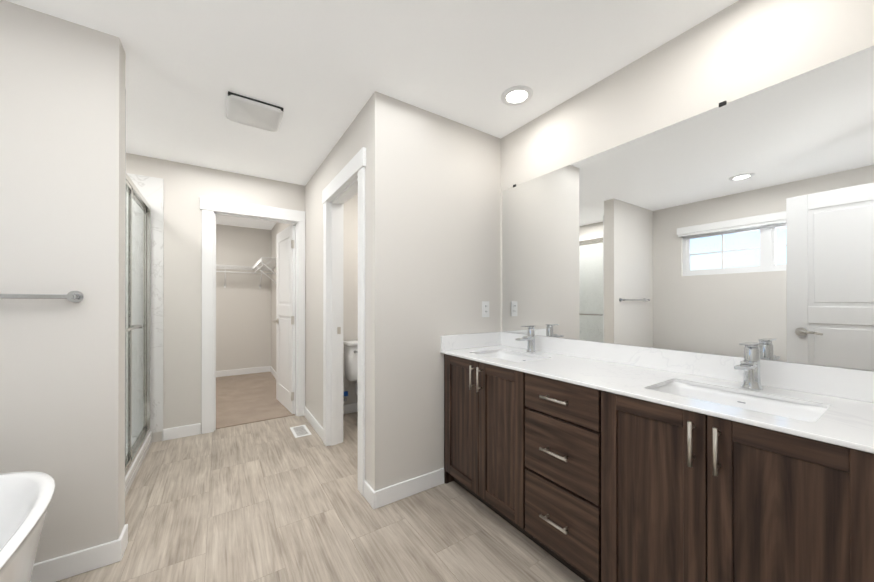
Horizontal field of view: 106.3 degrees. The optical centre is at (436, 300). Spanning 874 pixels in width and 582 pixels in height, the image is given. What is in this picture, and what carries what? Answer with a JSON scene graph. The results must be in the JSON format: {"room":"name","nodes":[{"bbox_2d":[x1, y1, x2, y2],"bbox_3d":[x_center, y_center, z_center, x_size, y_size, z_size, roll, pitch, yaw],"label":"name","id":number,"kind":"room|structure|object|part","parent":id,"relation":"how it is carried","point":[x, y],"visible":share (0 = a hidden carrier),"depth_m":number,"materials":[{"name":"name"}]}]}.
{"room":"bathroom","nodes":[
{"label":"bathroom","id":0,"kind":"room"},
{"bbox_2d":[0,0,131,563],"bbox_3d":[-1.931,-0.012,1.306,0.990,2.440,0.120,0,0,-34],"label":"wall","id":1,"kind":"structure","parent":0,"point":[62,82],"depth_m":1.43,"materials":[{"name":"white paint"}]},
{"bbox_2d":[0,291,83,302],"bbox_3d":[-1.838,-0.019,1.256,0.662,0.052,0.066,0,0,-34],"label":"towel rail","id":2,"kind":"object","parent":1,"relation":"attached to","point":[75,296],"visible":1,"depth_m":1.37,"materials":[{"name":"silver metal"}]},
{"bbox_2d":[30,530,127,581],"bbox_3d":[-1.875,1.158,1.260,0.974,0.100,0.020,0,0,-34],"label":"baseboard","id":3,"kind":"structure","parent":1,"relation":"attached to","point":[59,568],"depth_m":1.45,"materials":[{"name":"white paint"}]},
{"bbox_2d":[132,154,299,442],"bbox_3d":[-2.331,-0.008,2.942,2.130,2.440,0.110,0,0,-34],"label":"wall","id":4,"kind":"structure","parent":0,"point":[245,311],"depth_m":3.00,"materials":[{"name":"white paint"}]},
{"bbox_2d":[163,423,200,440],"bbox_3d":[-2.261,1.162,2.911,0.265,0.100,0.014,0,0,-34],"label":"baseboard","id":5,"kind":"structure","parent":4,"relation":"attached to","point":[193,429],"depth_m":2.90,"materials":[{"name":"white paint"}]},
{"bbox_2d":[216,265,250,287],"bbox_3d":[-3.651,-0.388,4.927,2.119,0.350,0.323,0,0,-34],"label":"wire shelf","id":6,"kind":"object","parent":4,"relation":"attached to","point":[225,266],"depth_m":5.13,"materials":[{"name":"white metal"}]},
{"bbox_2d":[216,366,269,376],"bbox_3d":[-3.731,1.168,5.054,2.070,0.100,0.017,0,0,-34],"label":"baseboard","id":7,"kind":"structure","parent":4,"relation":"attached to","point":[267,368],"depth_m":5.40,"materials":[{"name":"white paint"}]},
{"bbox_2d":[200,196,304,433],"bbox_3d":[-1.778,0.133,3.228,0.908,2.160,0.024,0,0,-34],"label":"door frame","id":8,"kind":"structure","parent":4,"relation":"attached to","point":[208,206],"depth_m":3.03,"materials":[{"name":"white paint"}]},
{"bbox_2d":[272,224,294,413],"bbox_3d":[-1.745,0.192,3.775,0.157,2.028,0.722,0,0,-39],"label":"closet door","id":9,"kind":"structure","parent":8,"relation":"in","point":[284,321],"depth_m":3.71,"materials":[{"name":"white paint"}]},
{"bbox_2d":[251,257,275,287],"bbox_3d":[-2.447,-0.381,4.739,0.319,0.337,1.320,0,0,-34],"label":"wire shelf","id":10,"kind":"object","parent":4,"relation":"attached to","point":[267,263],"depth_m":4.83,"materials":[{"name":"white metal"}]},
{"bbox_2d":[270,366,275,378],"bbox_3d":[-2.192,1.167,4.627,0.014,0.100,2.430,0,0,-34],"label":"baseboard","id":11,"kind":"structure","parent":4,"relation":"attached to","point":[272,370],"depth_m":5.31,"materials":[{"name":"white paint"}]},
{"bbox_2d":[216,372,294,428],"bbox_3d":[-3.071,1.262,4.047,2.360,0.106,2.665,0,0,-34],"label":"floor","id":12,"kind":"structure","parent":0,"point":[245,399],"depth_m":3.98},
{"bbox_2d":[57,412,584,581],"bbox_3d":[-0.773,1.259,1.515,3.395,0.100,4.095,0,0,-34],"label":"floor","id":13,"kind":"structure","parent":0,"point":[273,500],"depth_m":1.77,"materials":[{"name":"wood-look vinyl plank"}]},
{"bbox_2d":[0,471,55,581],"bbox_3d":[-1.271,0.914,0.398,0.828,0.585,1.668,0,0,-34],"label":"bathtub","id":14,"kind":"object","parent":13,"relation":"on","point":[25,498],"visible":1,"depth_m":1.06,"materials":[{"name":"white ceramic"}]},
{"bbox_2d":[124,88,163,524],"bbox_3d":[-2.369,0.075,1.969,0.988,2.270,1.466,0,0,-34],"label":"shower enclosure","id":15,"kind":"object","parent":13,"relation":"on","point":[144,234],"visible":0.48,"depth_m":2.75,"materials":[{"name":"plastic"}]},
{"bbox_3d":[-2.048,0.150,2.182,0.122,1.912,1.446,0,0,-34],"label":"door frame","id":16,"kind":"part","parent":15,"relation":"part of","materials":[{"name":"grey"}]},
{"bbox_2d":[290,425,311,437],"bbox_3d":[-1.270,1.209,3.049,0.140,0.008,0.280,0,0,-34],"label":"floor vent","id":17,"kind":"object","parent":13,"relation":"in","point":[300,431],"visible":1,"depth_m":3.03,"materials":[{"name":"white plastic"}]},
{"bbox_2d":[343,339,357,400],"bbox_3d":[-0.630,0.817,3.333,0.480,0.792,0.712,0,0,-34],"label":"toilet","id":18,"kind":"object","parent":13,"relation":"on","point":[351,358],"visible":0.12,"depth_m":3.38,"materials":[{"name":"white ceramic"}]},
{"bbox_2d":[443,353,873,581],"bbox_3d":[0.802,0.776,1.468,0.579,0.865,2.031,0,0,-34],"label":"bathroom vanity","id":19,"kind":"object","parent":13,"relation":"on","point":[589,461],"depth_m":1.12,"materials":[{"name":"brown wood"}]},
{"bbox_2d":[440,345,873,448],"bbox_3d":[0.813,0.336,1.476,0.553,0.015,2.031,0,0,-34],"label":"countertop","id":20,"kind":"structure","parent":19,"relation":"on","point":[845,419],"depth_m":1.19,"materials":[{"name":"white stone"}]},
{"bbox_2d":[476,349,539,360],"bbox_3d":[0.437,0.412,2.004,0.343,0.157,0.488,0,0,-34],"label":"sink","id":21,"kind":"object","parent":20,"relation":"in","point":[508,354],"depth_m":2.18,"materials":[{"name":"white ceramic"}]},
{"bbox_2d":[516,325,539,352],"bbox_3d":[0.567,0.244,2.085,0.156,0.172,0.062,0,0,-34],"label":"faucet","id":22,"kind":"object","parent":20,"relation":"on","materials":[{"name":"silver metal"}]},
{"bbox_2d":[640,377,827,420],"bbox_3d":[1.011,0.409,1.137,0.343,0.157,0.488,0,0,-34],"label":"sink","id":23,"kind":"object","parent":20,"relation":"in","point":[746,398],"depth_m":1.21,"materials":[{"name":"white ceramic"}]},
{"bbox_2d":[732,342,767,388],"bbox_3d":[1.147,0.242,1.210,0.156,0.172,0.062,0,0,-34],"label":"faucet","id":24,"kind":"object","parent":20,"relation":"on","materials":[{"name":"silver metal"}]},
{"bbox_2d":[300,91,395,490],"bbox_3d":[-1.606,-0.005,3.858,0.150,2.440,4.605,0,0,-34],"label":"wall","id":25,"kind":"structure","parent":0,"point":[373,128],"depth_m":1.99,"materials":[{"name":"white paint"}]},
{"bbox_2d":[304,406,322,439],"bbox_3d":[-1.189,1.163,3.150,0.014,0.100,0.800,0,0,-34],"label":"baseboard","id":26,"kind":"structure","parent":25,"relation":"attached to","point":[311,419],"depth_m":3.11,"materials":[{"name":"white paint"}]},
{"bbox_2d":[322,147,365,495],"bbox_3d":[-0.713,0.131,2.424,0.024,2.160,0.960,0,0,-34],"label":"door frame","id":27,"kind":"structure","parent":25,"relation":"attached to","point":[351,169],"depth_m":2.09,"materials":[{"name":"white paint"}]},
{"bbox_2d":[343,402,357,413],"bbox_3d":[-0.834,1.164,3.614,0.870,0.100,0.017,0,0,-34],"label":"baseboard","id":28,"kind":"structure","parent":25,"relation":"attached to","point":[353,407],"depth_m":3.54,"materials":[{"name":"white paint"}]},
{"bbox_2d":[5,0,738,229],"bbox_3d":[-1.509,-1.278,2.632,3.395,0.100,6.760,0,0,-34],"label":"ceiling","id":29,"kind":"structure","parent":0,"point":[320,72],"depth_m":1.67,"materials":[{"name":"white paint"}]},
{"bbox_2d":[226,91,282,131],"bbox_3d":[-1.184,-1.211,2.128,0.310,0.035,0.310,0,0,-34],"label":"exhaust fan cover","id":30,"kind":"object","parent":29,"relation":"attached to","point":[245,110],"visible":0.98,"depth_m":2.08,"materials":[{"name":"grey plastic"}]},
{"bbox_2d":[501,85,532,105],"bbox_3d":[0.478,-1.224,1.963,0.190,0.012,0.190,0,0,-34],"label":"recessed light","id":31,"kind":"object","parent":29,"relation":"in","point":[517,95],"visible":1,"depth_m":1.95,"materials":[{"name":"white plastic"}]},
{"bbox_2d":[396,99,499,483],"bbox_3d":[0.068,-0.009,2.280,0.900,2.440,0.125,0,0,-34],"label":"wall","id":32,"kind":"structure","parent":0,"point":[436,184],"depth_m":2.15,"materials":[{"name":"white paint"}]},
{"bbox_2d":[366,468,443,508],"bbox_3d":[-0.162,1.160,2.040,0.502,0.100,0.014,0,0,-34],"label":"baseboard","id":33,"kind":"structure","parent":32,"relation":"attached to","point":[390,494],"depth_m":2.00,"materials":[{"name":"white paint"}]},
{"bbox_2d":[441,333,499,348],"bbox_3d":[0.251,0.281,2.311,0.531,0.100,0.018,0,0,-34],"label":"backsplash","id":34,"kind":"structure","parent":32,"relation":"attached to","point":[474,340],"depth_m":2.28,"materials":[{"name":"white stone"}]},
{"bbox_2d":[482,301,488,316],"bbox_3d":[0.356,0.061,2.390,0.070,0.116,0.008,0,0,-34],"label":"electrical outlet","id":35,"kind":"object","parent":32,"relation":"attached to","point":[485,308],"visible":1,"depth_m":2.39,"materials":[{"name":"white plastic"}]},
{"bbox_2d":[500,0,873,370],"bbox_3d":[0.577,-0.009,2.446,0.120,2.440,4.150,0,0,-34],"label":"wall","id":36,"kind":"structure","parent":0,"point":[748,47],"depth_m":1.47,"materials":[{"name":"white paint"}]},
{"bbox_2d":[500,333,873,400],"bbox_3d":[1.036,0.279,1.624,0.018,0.100,2.031,0,0,-34],"label":"backsplash","id":37,"kind":"structure","parent":36,"relation":"attached to","point":[857,384],"depth_m":1.40,"materials":[{"name":"white stone"}]},
{"bbox_2d":[502,46,873,370],"bbox_3d":[1.043,-0.304,1.623,0.008,1.064,1.998,0,0,-34],"label":"mirror","id":38,"kind":"object","parent":36,"relation":"attached to","point":[724,228],"visible":1,"depth_m":1.38,"materials":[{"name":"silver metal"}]}
]}

